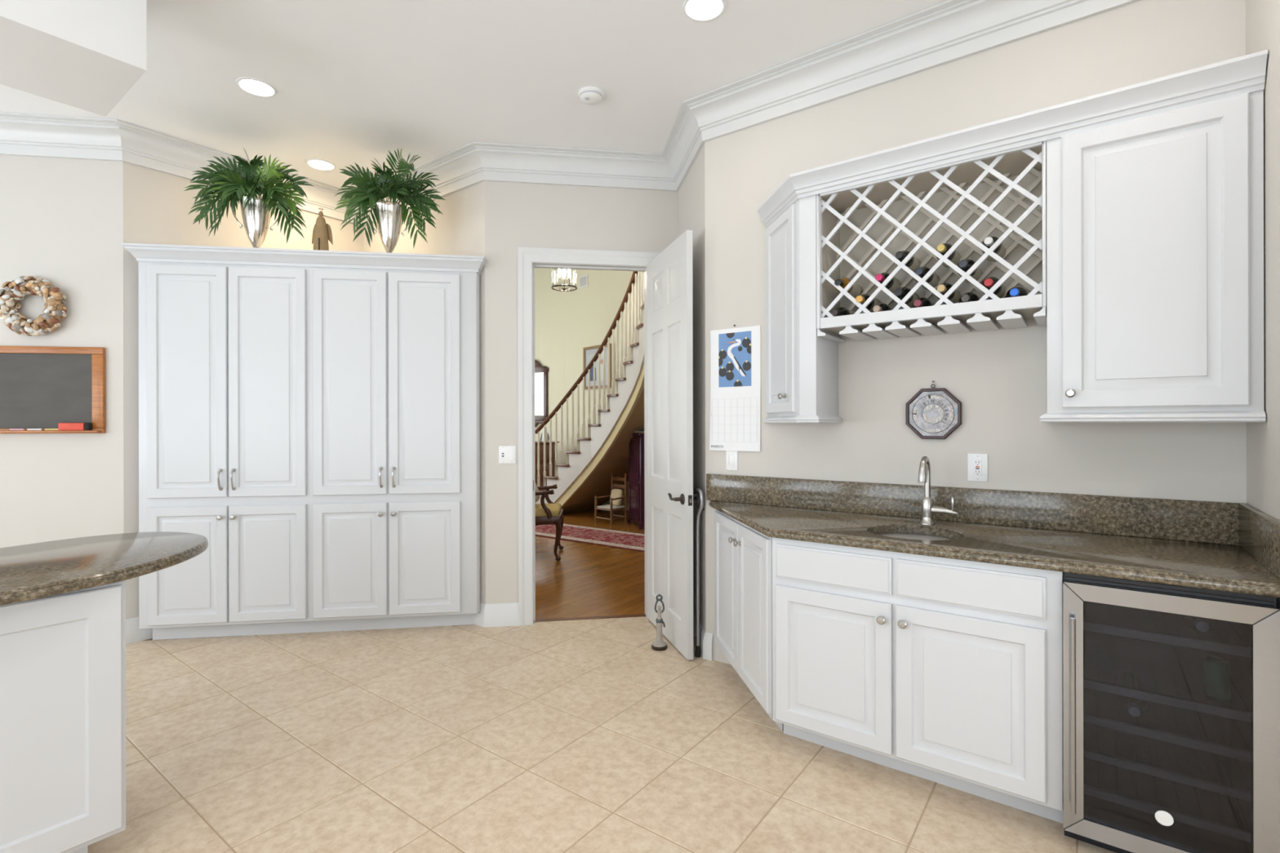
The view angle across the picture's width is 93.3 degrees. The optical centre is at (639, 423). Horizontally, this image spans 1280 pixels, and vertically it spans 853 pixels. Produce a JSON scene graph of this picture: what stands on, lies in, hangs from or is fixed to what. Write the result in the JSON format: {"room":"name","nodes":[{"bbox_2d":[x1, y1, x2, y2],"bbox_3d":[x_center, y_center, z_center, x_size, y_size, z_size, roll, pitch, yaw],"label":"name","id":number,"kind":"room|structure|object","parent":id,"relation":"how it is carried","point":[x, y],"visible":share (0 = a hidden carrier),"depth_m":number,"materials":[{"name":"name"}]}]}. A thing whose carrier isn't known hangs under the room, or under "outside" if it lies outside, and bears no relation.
{"room":"kitchen","nodes":[
{"label":"kitchen","id":0,"kind":"room"},
{"bbox_2d":[0,155,124,547],"bbox_3d":[-4.771,-0.226,3.556,3.190,3.170,0.120,0,0,-8],"label":"wall","id":1,"kind":"structure","parent":0,"point":[61,220],"depth_m":3.68,"materials":[{"name":"paint"}]},
{"bbox_2d":[0,275,66,336],"bbox_3d":[-3.640,-0.705,3.609,0.361,0.360,0.099,0,0,-8],"label":"wreath","id":2,"kind":"object","parent":1,"relation":"attached to","point":[55,310],"visible":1,"depth_m":3.59,"materials":[{"name":"beige stone"}]},
{"bbox_2d":[0,346,106,433],"bbox_3d":[-3.710,-0.205,3.617,0.880,0.525,0.059,0,0,-8],"label":"chalkboard","id":3,"kind":"object","parent":1,"relation":"attached to","point":[42,387],"visible":0.99,"depth_m":3.65,"materials":[{"name":"stone"}]},
{"bbox_2d":[8,428,24,430],"bbox_3d":[-3.714,0.033,3.602,0.075,0.011,0.011,0,0,-8],"label":"stick","id":4,"kind":"object","parent":3,"relation":"on","point":[10,428],"visible":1,"depth_m":3.60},
{"bbox_2d":[26,428,42,430],"bbox_3d":[-3.626,0.033,3.619,0.075,0.011,0.011,0,0,-8],"label":"stick","id":5,"kind":"object","parent":3,"relation":"on","point":[27,428],"visible":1,"depth_m":3.62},
{"bbox_2d":[44,428,57,430],"bbox_3d":[-3.537,0.033,3.636,0.075,0.011,0.011,0,0,-8],"label":"stick","id":6,"kind":"object","parent":3,"relation":"on","point":[45,428],"visible":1,"depth_m":3.63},
{"bbox_2d":[57,422,92,430],"bbox_3d":[-3.410,0.016,3.648,0.165,0.046,0.032,0,0,-8],"label":"eraser","id":7,"kind":"object","parent":3,"relation":"on","point":[61,426],"visible":1,"depth_m":3.63,"materials":[{"name":"red paint"}]},
{"bbox_2d":[125,617,152,644],"bbox_3d":[-4.677,1.284,3.560,3.273,0.150,0.138,0,0,-8],"label":"baseboard","id":8,"kind":"structure","parent":1,"relation":"attached to","point":[133,633],"depth_m":3.76,"materials":[{"name":"white paint"}]},
{"bbox_2d":[0,0,146,116],"bbox_3d":[-3.045,-1.579,1.226,0.580,0.470,3.120,0,0,37],"label":"soffit","id":9,"kind":"structure","parent":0,"point":[85,55],"depth_m":2.23,"materials":[{"name":"paint"}]},
{"bbox_2d":[123,161,363,619],"bbox_3d":[-2.736,-0.230,4.423,0.120,3.170,1.656,0,0,37],"label":"wall","id":10,"kind":"structure","parent":0,"point":[157,206],"depth_m":3.81,"materials":[{"name":"paint"}]},
{"bbox_2d":[363,181,485,604],"bbox_3d":[-1.661,-0.232,4.578,1.656,3.170,0.120,0,0,37],"label":"wall","id":11,"kind":"structure","parent":0,"point":[460,229],"depth_m":4.16,"materials":[{"name":"paint"}]},
{"bbox_2d":[0,0,947,191],"bbox_3d":[-1.588,-1.867,1.555,9.840,0.100,6.832,0,0,37],"label":"ceiling","id":12,"kind":"structure","parent":0,"point":[358,82],"depth_m":3.09,"materials":[{"name":"paint"}]},
{"bbox_2d":[235,76,277,97],"bbox_3d":[-2.064,-1.812,3.254,0.188,0.007,0.188,0,0,-8],"label":"recessed light","id":13,"kind":"object","parent":12,"relation":"in","point":[253,86],"visible":1,"depth_m":3.25,"materials":[{"name":"white plastic"}]},
{"bbox_2d":[239,79,273,95],"bbox_3d":[-2.064,-1.812,3.254,0.156,0.002,0.156,0,0,-8],"label":"diffuser","id":14,"kind":"object","parent":13,"relation":"attached to","point":[254,86],"depth_m":3.25,"materials":[{"name":"white"}]},
{"bbox_2d":[306,158,336,170],"bbox_3d":[-2.231,-1.812,4.226,0.188,0.007,0.188,0,0,-8],"label":"recessed light","id":15,"kind":"object","parent":12,"relation":"in","point":[319,164],"visible":1,"depth_m":4.22,"materials":[{"name":"white plastic"}]},
{"bbox_2d":[308,160,333,169],"bbox_3d":[-2.231,-1.812,4.226,0.156,0.002,0.156,0,0,-8],"label":"diffuser","id":16,"kind":"object","parent":15,"relation":"attached to","point":[317,164],"depth_m":4.22,"materials":[{"name":"beige"}]},
{"bbox_2d":[577,86,604,105],"bbox_3d":[-0.270,-1.798,3.327,0.140,0.043,0.140,0,0,-8],"label":"smoke detector","id":17,"kind":"object","parent":12,"relation":"attached to","point":[591,95],"visible":1,"depth_m":3.29,"materials":[{"name":"white plastic"}]},
{"bbox_2d":[682,0,725,21],"bbox_3d":[0.280,-1.817,2.633,0.188,0.007,0.188,0,0,-8],"label":"recessed light","id":18,"kind":"object","parent":12,"relation":"in","point":[695,10],"visible":1,"depth_m":2.65,"materials":[{"name":"white plastic"}]},
{"bbox_2d":[534,441,559,486],"bbox_3d":[-1.783,0.824,10.012,0.830,1.060,0.496,0,0,0],"label":"dresser","id":19,"kind":"object","parent":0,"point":[541,443],"visible":0.09,"depth_m":9.79,"materials":[{"name":"brown wood"}]},
{"bbox_2d":[539,426,549,441],"bbox_3d":[-1.565,0.166,9.950,0.152,0.255,0.112,0,0,34],"label":"glass figurine","id":20,"kind":"object","parent":19,"relation":"on","point":[547,436],"visible":0.58,"depth_m":9.92,"materials":[{"name":"grey"}]},
{"bbox_2d":[484,181,678,604],"bbox_3d":[-0.331,-0.234,4.196,1.437,3.170,0.120,0,0,-8],"label":"wall","id":21,"kind":"structure","parent":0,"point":[517,215],"depth_m":4.06,"materials":[{"name":"paint"}]},
{"bbox_2d":[475,602,518,627],"bbox_3d":[-1.000,1.277,4.055,0.372,0.150,0.092,0,0,11],"label":"baseboard","id":22,"kind":"structure","parent":21,"relation":"attached to","point":[496,615],"depth_m":4.03,"materials":[{"name":"white paint"}]},
{"bbox_2d":[498,445,515,463],"bbox_3d":[-0.889,0.207,4.045,0.112,0.118,0.018,0,0,-8],"label":"light switch","id":23,"kind":"object","parent":21,"relation":"attached to","point":[507,454],"visible":1,"depth_m":4.05,"materials":[{"name":"white plastic"}]},
{"bbox_2d":[534,267,640,510],"bbox_3d":[-0.537,-1.149,9.140,1.184,5.000,6.752,0,0,-42],"label":"wall","id":24,"kind":"structure","parent":0,"point":[566,322],"depth_m":10.36,"materials":[{"name":"beige paint"}]},
{"bbox_2d":[534,360,548,427],"bbox_3d":[-1.893,-0.546,10.827,0.600,1.218,0.050,0,0,23],"label":"wall mirror","id":25,"kind":"object","parent":24,"relation":"attached to","point":[541,371],"visible":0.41,"depth_m":10.77,"materials":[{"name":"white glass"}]},
{"bbox_2d":[534,372,543,415],"bbox_3d":[-1.888,-0.535,10.838,0.400,0.760,0.016,0,0,23],"label":"mirror glass","id":26,"kind":"object","parent":25,"relation":"on","point":[539,376],"depth_m":10.79,"materials":[{"name":"white mirror"}]},
{"bbox_2d":[578,275,587,288],"bbox_3d":[-0.950,-2.389,10.136,0.016,0.190,0.230,0,0,-42],"label":"air vent","id":27,"kind":"object","parent":24,"relation":"in","point":[583,281],"visible":1,"depth_m":10.12,"materials":[{"name":"white plastic"}]},
{"bbox_2d":[582,343,611,389],"bbox_3d":[-0.701,-0.928,9.855,0.030,0.700,0.713,0,0,-42],"label":"framed picture","id":28,"kind":"object","parent":24,"relation":"attached to","point":[588,353],"visible":0.68,"depth_m":9.87},
{"bbox_2d":[586,352,607,382],"bbox_3d":[-0.699,-0.918,9.857,0.002,0.460,0.520,0,0,-42],"label":"print","id":29,"kind":"object","parent":28,"relation":"attached to","point":[589,355],"depth_m":9.86},
{"bbox_2d":[87,508,1115,852],"bbox_3d":[-0.716,1.381,6.272,14.104,0.060,15.424,0,0,37],"label":"floor","id":30,"kind":"structure","parent":0,"point":[578,735],"depth_m":2.47,"materials":[{"name":"tile"}]},
{"bbox_2d":[0,580,125,852],"bbox_3d":[-2.301,0.918,1.398,0.638,0.874,1.600,0,0,37],"label":"base cabinet","id":31,"kind":"object","parent":30,"relation":"on","point":[63,656],"visible":0.82,"depth_m":1.74,"materials":[{"name":"white paint"}]},
{"bbox_2d":[0,531,208,605],"bbox_3d":[-2.237,0.460,1.540,0.888,0.038,1.985,0,0,37],"label":"countertop","id":32,"kind":"structure","parent":31,"relation":"on","point":[31,571],"depth_m":1.96,"materials":[{"name":"stone"}]},
{"bbox_2d":[121,243,487,639],"bbox_3d":[-2.104,0.130,4.094,2.144,2.448,0.606,0,0,-8],"label":"pantry cabinet","id":33,"kind":"object","parent":30,"relation":"on","point":[313,416],"visible":0.99,"depth_m":3.83,"materials":[{"name":"white paint"}]},
{"bbox_2d":[231,194,278,248],"bbox_3d":[-2.439,-1.257,3.842,0.204,0.334,0.199,0,0,28],"label":"urn","id":34,"kind":"object","parent":33,"relation":"on","point":[256,222],"visible":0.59,"depth_m":3.79,"materials":[{"name":"silver metal"}]},
{"bbox_2d":[183,149,315,243],"bbox_3d":[-2.456,-1.426,3.786,0.729,0.584,0.471,0,0,20],"label":"palm plant","id":35,"kind":"object","parent":34,"relation":"in","point":[229,184],"visible":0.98,"depth_m":3.74,"materials":[{"name":"green plant"}]},
{"bbox_2d":[311,208,333,250],"bbox_3d":[-2.057,-1.240,3.895,0.128,0.299,0.069,0,0,-8],"label":"angel figurine","id":36,"kind":"object","parent":33,"relation":"on","point":[322,232],"visible":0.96,"depth_m":3.88,"materials":[{"name":"brown wood"}]},
{"bbox_2d":[366,200,412,253],"bbox_3d":[-1.643,-1.258,3.957,0.199,0.334,0.204,0,0,33],"label":"urn","id":37,"kind":"object","parent":33,"relation":"on","point":[388,215],"visible":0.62,"depth_m":3.90,"materials":[{"name":"silver metal"}]},
{"bbox_2d":[333,148,444,248],"bbox_3d":[-1.629,-1.407,3.877,0.719,0.554,0.520,0,0,-8],"label":"palm plant","id":38,"kind":"object","parent":37,"relation":"in","point":[370,189],"visible":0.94,"depth_m":3.87,"materials":[{"name":"green plant"}]},
{"bbox_2d":[535,484,564,560],"bbox_3d":[-1.152,0.850,6.205,0.706,1.006,0.584,0,0,-4],"label":"armchair","id":39,"kind":"object","parent":30,"relation":"on","point":[550,513],"visible":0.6,"depth_m":5.96,"materials":[{"name":"brown wood"}]},
{"bbox_2d":[535,483,540,502],"bbox_3d":[-1.125,0.680,6.187,0.195,0.267,0.340,0,0,-4],"label":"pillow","id":40,"kind":"object","parent":39,"relation":"on","point":[537,497],"visible":0.16,"depth_m":6.11,"materials":[{"name":"beige fabric"}]},
{"bbox_2d":[535,503,561,516],"bbox_3d":[-1.089,0.890,6.204,0.535,0.085,0.510,0,0,-4],"label":"seat cushion","id":41,"kind":"object","parent":39,"relation":"on","point":[551,509],"depth_m":5.97,"materials":[{"name":"yellow fabric"}]},
{"bbox_2d":[534,271,644,512],"bbox_3d":[-0.161,-0.723,8.105,1.586,4.146,4.518,0,0,-32],"label":"staircase","id":42,"kind":"structure","parent":30,"relation":"on","point":[585,475],"depth_m":8.22,"materials":[{"name":"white wood"}]},
{"bbox_2d":[535,523,644,551],"bbox_3d":[-0.897,1.347,7.564,3.600,0.010,0.830,0,0,36],"label":"runner rug","id":43,"kind":"object","parent":30,"relation":"on","point":[588,535],"visible":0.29,"depth_m":7.24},
{"bbox_2d":[533,613,646,622],"bbox_3d":[-0.344,1.349,4.201,0.779,0.004,0.045,0,0,-8],"label":"threshold","id":44,"kind":"object","parent":30,"relation":"on","point":[641,615],"visible":0.86,"depth_m":4.19,"materials":[{"name":"brown wood"}]},
{"bbox_2d":[594,472,626,524],"bbox_3d":[-0.395,1.018,8.304,0.344,0.665,0.322,0,0,44],"label":"chair","id":45,"kind":"object","parent":30,"relation":"on","point":[611,507],"visible":0.94,"depth_m":8.30,"materials":[{"name":"brown wood"}]},
{"bbox_2d":[609,488,622,505],"bbox_3d":[-0.330,1.013,8.371,0.095,0.225,0.210,0,0,-44],"label":"throw pillow","id":46,"kind":"object","parent":45,"relation":"on","point":[615,493],"visible":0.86,"depth_m":8.33,"materials":[{"name":"beige fabric"}]},
{"bbox_2d":[626,432,644,529],"bbox_3d":[0.252,0.732,8.059,0.720,1.235,0.575,0,0,-18],"label":"armoire","id":47,"kind":"object","parent":30,"relation":"on","point":[636,445],"visible":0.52,"depth_m":7.84,"materials":[{"name":"red paint"}]},
{"bbox_2d":[635,429,644,432],"bbox_3d":[0.016,0.040,7.999,0.180,0.150,0.062,0,0,-11],"label":"photo frame","id":48,"kind":"object","parent":47,"relation":"on","point":[642,430],"visible":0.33,"depth_m":7.97,"materials":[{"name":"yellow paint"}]},
{"bbox_2d":[651,594,667,650],"bbox_3d":[0.117,1.187,3.639,0.096,0.326,0.096,0,0,0],"label":"doorstop","id":49,"kind":"object","parent":30,"relation":"on","point":[659,645],"visible":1,"depth_m":3.62,"materials":[{"name":"silver metal"}]},
{"bbox_2d":[693,487,704,657],"bbox_3d":[0.332,0.858,3.516,0.044,0.982,0.137,0,0,-32],"label":"cane","id":50,"kind":"object","parent":30,"relation":"on","point":[697,491],"visible":0.94,"depth_m":3.49,"materials":[{"name":"grey metal"}]},
{"bbox_2d":[714,509,783,732],"bbox_3d":[0.492,0.912,2.984,0.625,0.874,0.637,0,0,36],"label":"base cabinet","id":51,"kind":"object","parent":30,"relation":"on","point":[743,555],"visible":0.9,"depth_m":2.83,"materials":[{"name":"white paint"}]},
{"bbox_2d":[772,537,1063,823],"bbox_3d":[1.123,0.911,2.464,1.007,0.874,0.651,0,0,37],"label":"base cabinet","id":52,"kind":"object","parent":30,"relation":"on","point":[948,672],"visible":0.89,"depth_m":2.17,"materials":[{"name":"white paint"}]},
{"bbox_2d":[706,473,1279,597],"bbox_3d":[1.071,0.378,2.541,2.206,0.188,0.675,0,0,37],"label":"countertop","id":53,"kind":"structure","parent":52,"relation":"on","point":[1214,545],"depth_m":2.34,"materials":[{"name":"stone"}]},
{"bbox_2d":[876,533,952,540],"bbox_3d":[1.105,0.545,2.436,0.380,0.145,0.380,0,0,-8],"label":"bar sink","id":54,"kind":"object","parent":53,"relation":"in","point":[903,535],"visible":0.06,"depth_m":2.53,"materials":[{"name":"metal"}]},
{"bbox_2d":[918,456,958,524],"bbox_3d":[1.258,0.285,2.561,0.149,0.296,0.144,0,0,37],"label":"faucet","id":55,"kind":"object","parent":53,"relation":"on","point":[928,509],"visible":1,"depth_m":2.60,"materials":[{"name":"silver metal"}]},
{"bbox_2d":[1062,572,1279,852],"bbox_3d":[1.714,0.911,2.011,0.482,0.872,0.658,0,0,37],"label":"wine cooler","id":56,"kind":"object","parent":30,"relation":"on","point":[1194,772],"visible":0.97,"depth_m":1.91,"materials":[{"name":"black glass"}]},
{"bbox_2d":[1118,671,1147,716],"bbox_3d":[1.621,0.898,1.990,0.075,0.075,0.267,0,0,37],"label":"wine bottle","id":57,"kind":"object","parent":56,"relation":"in","point":[1135,707],"visible":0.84,"depth_m":1.95,"materials":[{"name":"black glass"}]},
{"bbox_2d":[1083,621,1250,657],"bbox_3d":[1.585,0.652,1.839,0.430,0.026,0.016,0,0,37],"label":"shelf","id":58,"kind":"object","parent":56,"relation":"attached to","point":[1225,648],"depth_m":1.82,"materials":[{"name":"brown wood"}]},
{"bbox_2d":[1083,678,1250,722],"bbox_3d":[1.585,0.837,1.839,0.430,0.026,0.016,0,0,37],"label":"shelf","id":59,"kind":"object","parent":56,"relation":"attached to","point":[1237,714],"depth_m":1.82,"materials":[{"name":"brown wood"}]},
{"bbox_2d":[1083,713,1250,761],"bbox_3d":[1.585,0.949,1.839,0.430,0.026,0.016,0,0,37],"label":"shelf","id":60,"kind":"object","parent":56,"relation":"attached to","point":[1217,748],"depth_m":1.82,"materials":[{"name":"brown wood"}]},
{"bbox_2d":[1083,747,1250,801],"bbox_3d":[1.585,1.062,1.839,0.430,0.026,0.016,0,0,37],"label":"shelf","id":61,"kind":"object","parent":56,"relation":"attached to","point":[1203,784],"depth_m":1.82,"materials":[{"name":"black metal"}]},
{"bbox_2d":[1083,783,1250,842],"bbox_3d":[1.585,1.179,1.839,0.430,0.026,0.016,0,0,37],"label":"shelf","id":62,"kind":"object","parent":56,"relation":"attached to","point":[1233,832],"depth_m":1.82,"materials":[{"name":"brown wood"}]},
{"bbox_2d":[1064,572,1275,605],"bbox_3d":[1.562,0.488,1.810,0.474,0.026,0.022,0,0,37],"label":"vent grille","id":63,"kind":"object","parent":56,"relation":"attached to","point":[1068,577],"depth_m":1.79,"materials":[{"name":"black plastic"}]},
{"bbox_2d":[1180,594,1215,631],"bbox_3d":[1.747,0.601,1.896,0.075,0.075,0.267,0,0,37],"label":"wine bottle","id":64,"kind":"object","parent":56,"relation":"in","point":[1194,623],"visible":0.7,"depth_m":1.82,"materials":[{"name":"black glass"}]},
{"bbox_2d":[1202,655,1231,701],"bbox_3d":[1.739,0.766,1.822,0.062,0.115,0.062,0,0,37],"label":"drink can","id":65,"kind":"object","parent":56,"relation":"in","point":[1216,671],"visible":1,"depth_m":1.80,"materials":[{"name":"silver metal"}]},
{"bbox_2d":[678,143,706,631],"bbox_3d":[0.374,-0.236,3.921,0.120,3.170,0.866,0,0,-8],"label":"wall","id":66,"kind":"structure","parent":0,"point":[691,193],"depth_m":3.64,"materials":[{"name":"paint"}]},
{"bbox_2d":[517,247,660,626],"bbox_3d":[-0.346,0.083,4.194,0.971,2.536,0.164,0,0,-8],"label":"door frame","id":67,"kind":"structure","parent":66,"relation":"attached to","point":[529,259],"depth_m":4.07,"materials":[{"name":"white paint"}]},
{"bbox_2d":[647,230,696,660],"bbox_3d":[0.176,0.120,3.804,0.156,2.440,0.794,0,0,-16],"label":"door","id":68,"kind":"structure","parent":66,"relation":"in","point":[670,498],"depth_m":3.69,"materials":[{"name":"white paint"}]},
{"bbox_2d":[693,615,713,661],"bbox_3d":[0.345,1.274,3.785,0.053,0.150,0.704,0,0,-8],"label":"baseboard","id":69,"kind":"structure","parent":66,"relation":"attached to","point":[706,639],"depth_m":3.47,"materials":[{"name":"white paint"}]},
{"bbox_2d":[704,0,1246,664],"bbox_3d":[1.351,-0.238,2.829,2.345,3.170,0.120,0,0,37],"label":"wall","id":70,"kind":"structure","parent":0,"point":[998,378],"depth_m":2.68,"materials":[{"name":"paint"}]},
{"bbox_2d":[0,0,1140,226],"bbox_3d":[-1.894,-1.718,3.541,8.500,0.194,2.610,0,0,12],"label":"crown molding","id":71,"kind":"structure","parent":70,"relation":"attached to","point":[948,31],"depth_m":3.55,"materials":[{"name":"white paint"}]},
{"bbox_2d":[725,450,737,470],"bbox_3d":[0.513,0.201,3.376,0.072,0.116,0.010,0,0,37],"label":"light switch","id":72,"kind":"object","parent":70,"relation":"attached to","point":[731,455],"visible":1,"depth_m":3.37,"materials":[{"name":"white plastic"}]},
{"bbox_2d":[709,324,760,451],"bbox_3d":[0.525,-0.202,3.361,0.312,0.702,0.017,0,0,37],"label":"wall calendar","id":73,"kind":"object","parent":70,"relation":"attached to","point":[735,353],"visible":1,"depth_m":3.36,"materials":[{"name":"white paper"}]},
{"bbox_2d":[763,195,842,423],"bbox_3d":[0.743,-0.532,3.003,0.421,1.058,0.325,0,0,37],"label":"upper cabinet","id":74,"kind":"object","parent":70,"relation":"attached to","point":[802,366],"visible":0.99,"depth_m":2.88,"materials":[{"name":"white paint"}]},
{"bbox_2d":[816,141,1046,342],"bbox_3d":[1.252,-0.734,2.635,0.877,0.660,0.302,0,0,37],"label":"wine rack","id":75,"kind":"object","parent":70,"relation":"attached to","point":[861,229],"visible":0.98,"depth_m":2.60,"materials":[{"name":"white paint"}]},
{"bbox_2d":[831,306,854,316],"bbox_3d":[0.962,-0.508,2.850,0.076,0.076,0.267,0,0,37],"label":"wine bottle","id":76,"kind":"object","parent":75,"relation":"in","point":[840,311],"visible":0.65,"depth_m":2.77,"materials":[{"name":"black glass"}]},
{"bbox_2d":[834,277,863,297],"bbox_3d":[0.974,-0.642,2.841,0.076,0.076,0.267,0,0,37],"label":"wine bottle","id":77,"kind":"object","parent":75,"relation":"in","point":[855,290],"visible":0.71,"depth_m":2.80,"materials":[{"name":"orange glass"}]},
{"bbox_2d":[855,293,882,312],"bbox_3d":[1.050,-0.555,2.784,0.076,0.076,0.267,0,0,37],"label":"wine bottle","id":78,"kind":"object","parent":75,"relation":"in","point":[861,299],"visible":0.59,"depth_m":2.72,"materials":[{"name":"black glass"}]},
{"bbox_2d":[872,302,893,312],"bbox_3d":[1.110,-0.503,2.740,0.076,0.076,0.267,0,0,37],"label":"wine bottle","id":79,"kind":"object","parent":75,"relation":"in","point":[880,307],"visible":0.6,"depth_m":2.66,"materials":[{"name":"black glass"}]},
{"bbox_2d":[875,272,902,293],"bbox_3d":[1.117,-0.639,2.734,0.076,0.076,0.267,0,0,37],"label":"wine bottle","id":80,"kind":"object","parent":75,"relation":"in","point":[895,284],"visible":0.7,"depth_m":2.68,"materials":[{"name":"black glass"}]},
{"bbox_2d":[894,286,919,307],"bbox_3d":[1.183,-0.563,2.686,0.076,0.076,0.267,0,0,37],"label":"wine bottle","id":81,"kind":"object","parent":75,"relation":"in","point":[901,292],"visible":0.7,"depth_m":2.62,"materials":[{"name":"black glass"}]},
{"bbox_2d":[895,250,921,275],"bbox_3d":[1.185,-0.722,2.684,0.076,0.076,0.267,0,0,37],"label":"wine bottle","id":82,"kind":"object","parent":75,"relation":"in","point":[913,263],"visible":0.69,"depth_m":2.63,"materials":[{"name":"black glass"}]},
{"bbox_2d":[912,297,934,307],"bbox_3d":[1.243,-0.508,2.641,0.076,0.076,0.267,0,0,37],"label":"wine bottle","id":83,"kind":"object","parent":75,"relation":"in","point":[922,301],"visible":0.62,"depth_m":2.56,"materials":[{"name":"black glass"}]},
{"bbox_2d":[914,266,940,290],"bbox_3d":[1.247,-0.640,2.637,0.076,0.076,0.267,0,0,37],"label":"wine bottle","id":84,"kind":"object","parent":75,"relation":"in","point":[934,279],"visible":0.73,"depth_m":2.58,"materials":[{"name":"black glass"}]},
{"bbox_2d":[935,282,961,304],"bbox_3d":[1.315,-0.559,2.587,0.076,0.076,0.267,0,0,37],"label":"wine bottle","id":85,"kind":"object","parent":75,"relation":"in","point":[942,288],"visible":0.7,"depth_m":2.53,"materials":[{"name":"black glass"}]},
{"bbox_2d":[935,243,961,269],"bbox_3d":[1.314,-0.725,2.587,0.076,0.076,0.267,0,0,37],"label":"wine bottle","id":86,"kind":"object","parent":75,"relation":"in","point":[955,257],"visible":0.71,"depth_m":2.53,"materials":[{"name":"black glass"}]},
{"bbox_2d":[958,292,980,302],"bbox_3d":[1.386,-0.507,2.534,0.076,0.076,0.267,0,0,37],"label":"wine bottle","id":87,"kind":"object","parent":75,"relation":"in","point":[968,296],"visible":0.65,"depth_m":2.46,"materials":[{"name":"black glass"}]},
{"bbox_2d":[956,258,982,284],"bbox_3d":[1.379,-0.647,2.538,0.076,0.076,0.267,0,0,37],"label":"wine bottle","id":88,"kind":"object","parent":75,"relation":"in","point":[965,264],"visible":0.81,"depth_m":2.48,"materials":[{"name":"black glass"}]},
{"bbox_2d":[981,276,1005,299],"bbox_3d":[1.451,-0.559,2.485,0.076,0.076,0.267,0,0,37],"label":"wine bottle","id":89,"kind":"object","parent":75,"relation":"in","point":[988,282],"visible":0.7,"depth_m":2.42,"materials":[{"name":"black glass"}]},
{"bbox_2d":[981,235,1005,263],"bbox_3d":[1.450,-0.723,2.485,0.076,0.076,0.267,0,0,37],"label":"wine bottle","id":90,"kind":"object","parent":75,"relation":"in","point":[988,242],"visible":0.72,"depth_m":2.43,"materials":[{"name":"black glass"}]},
{"bbox_2d":[1005,286,1027,297],"bbox_3d":[1.520,-0.508,2.433,0.076,0.076,0.267,0,0,37],"label":"wine bottle","id":91,"kind":"object","parent":75,"relation":"in","point":[1014,291],"visible":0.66,"depth_m":2.36,"materials":[{"name":"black glass"}]},
{"bbox_2d":[905,380,961,439],"bbox_3d":[1.335,-0.065,2.751,0.230,0.266,0.025,0,0,37],"label":"wall plaque","id":92,"kind":"object","parent":70,"relation":"attached to","point":[931,413],"visible":1,"depth_m":2.75,"materials":[{"name":"grey metal"}]},
{"bbox_2d":[706,473,1244,545],"bbox_3d":[1.267,0.358,2.803,2.206,0.150,0.021,0,0,37],"label":"backsplash","id":93,"kind":"structure","parent":70,"relation":"attached to","point":[1196,521],"depth_m":2.56,"materials":[{"name":"stone"}]},
{"bbox_2d":[967,453,987,481],"bbox_3d":[1.481,0.191,2.651,0.078,0.122,0.011,0,0,37],"label":"power outlet","id":94,"kind":"object","parent":70,"relation":"attached to","point":[977,464],"visible":1,"depth_m":2.65,"materials":[{"name":"white plastic"}]},
{"bbox_2d":[973,459,982,475],"bbox_3d":[1.480,0.191,2.649,0.034,0.068,0.003,0,0,37],"label":"receptacle","id":95,"kind":"object","parent":94,"relation":"attached to","point":[977,464],"depth_m":2.65,"materials":[{"name":"white plastic"}]},
{"bbox_2d":[1040,89,1266,422],"bbox_3d":[1.810,-0.535,2.187,0.592,1.058,0.354,0,0,37],"label":"upper cabinet","id":96,"kind":"object","parent":70,"relation":"attached to","point":[1155,223],"visible":1,"depth_m":2.05,"materials":[{"name":"white paint"}]},
{"bbox_2d":[756,49,1267,227],"bbox_3d":[1.207,-1.104,2.481,0.308,0.100,1.900,0,0,-44],"label":"crown molding","id":97,"kind":"structure","parent":96,"relation":"attached to","point":[1243,74],"depth_m":2.24,"materials":[{"name":"white paint"}]},
{"bbox_2d":[1245,0,1279,608],"bbox_3d":[1.983,-0.239,1.816,0.120,3.170,0.985,0,0,37],"label":"wall","id":98,"kind":"structure","parent":0,"point":[1262,16],"depth_m":1.86,"materials":[{"name":"paint"}]},
{"bbox_3d":[-0.609,-3.699,8.733,7.100,0.100,8.940,0,0,-8],"label":"ceiling","id":99,"kind":"structure","parent":0,"visible":0},
{"bbox_2d":[551,268,577,291],"bbox_3d":[-0.850,-2.571,6.770,0.290,2.155,0.290,0,0,-8],"label":"pendant light","id":100,"kind":"object","parent":99,"relation":"hanging from","point":[564,270],"visible":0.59,"depth_m":6.75,"materials":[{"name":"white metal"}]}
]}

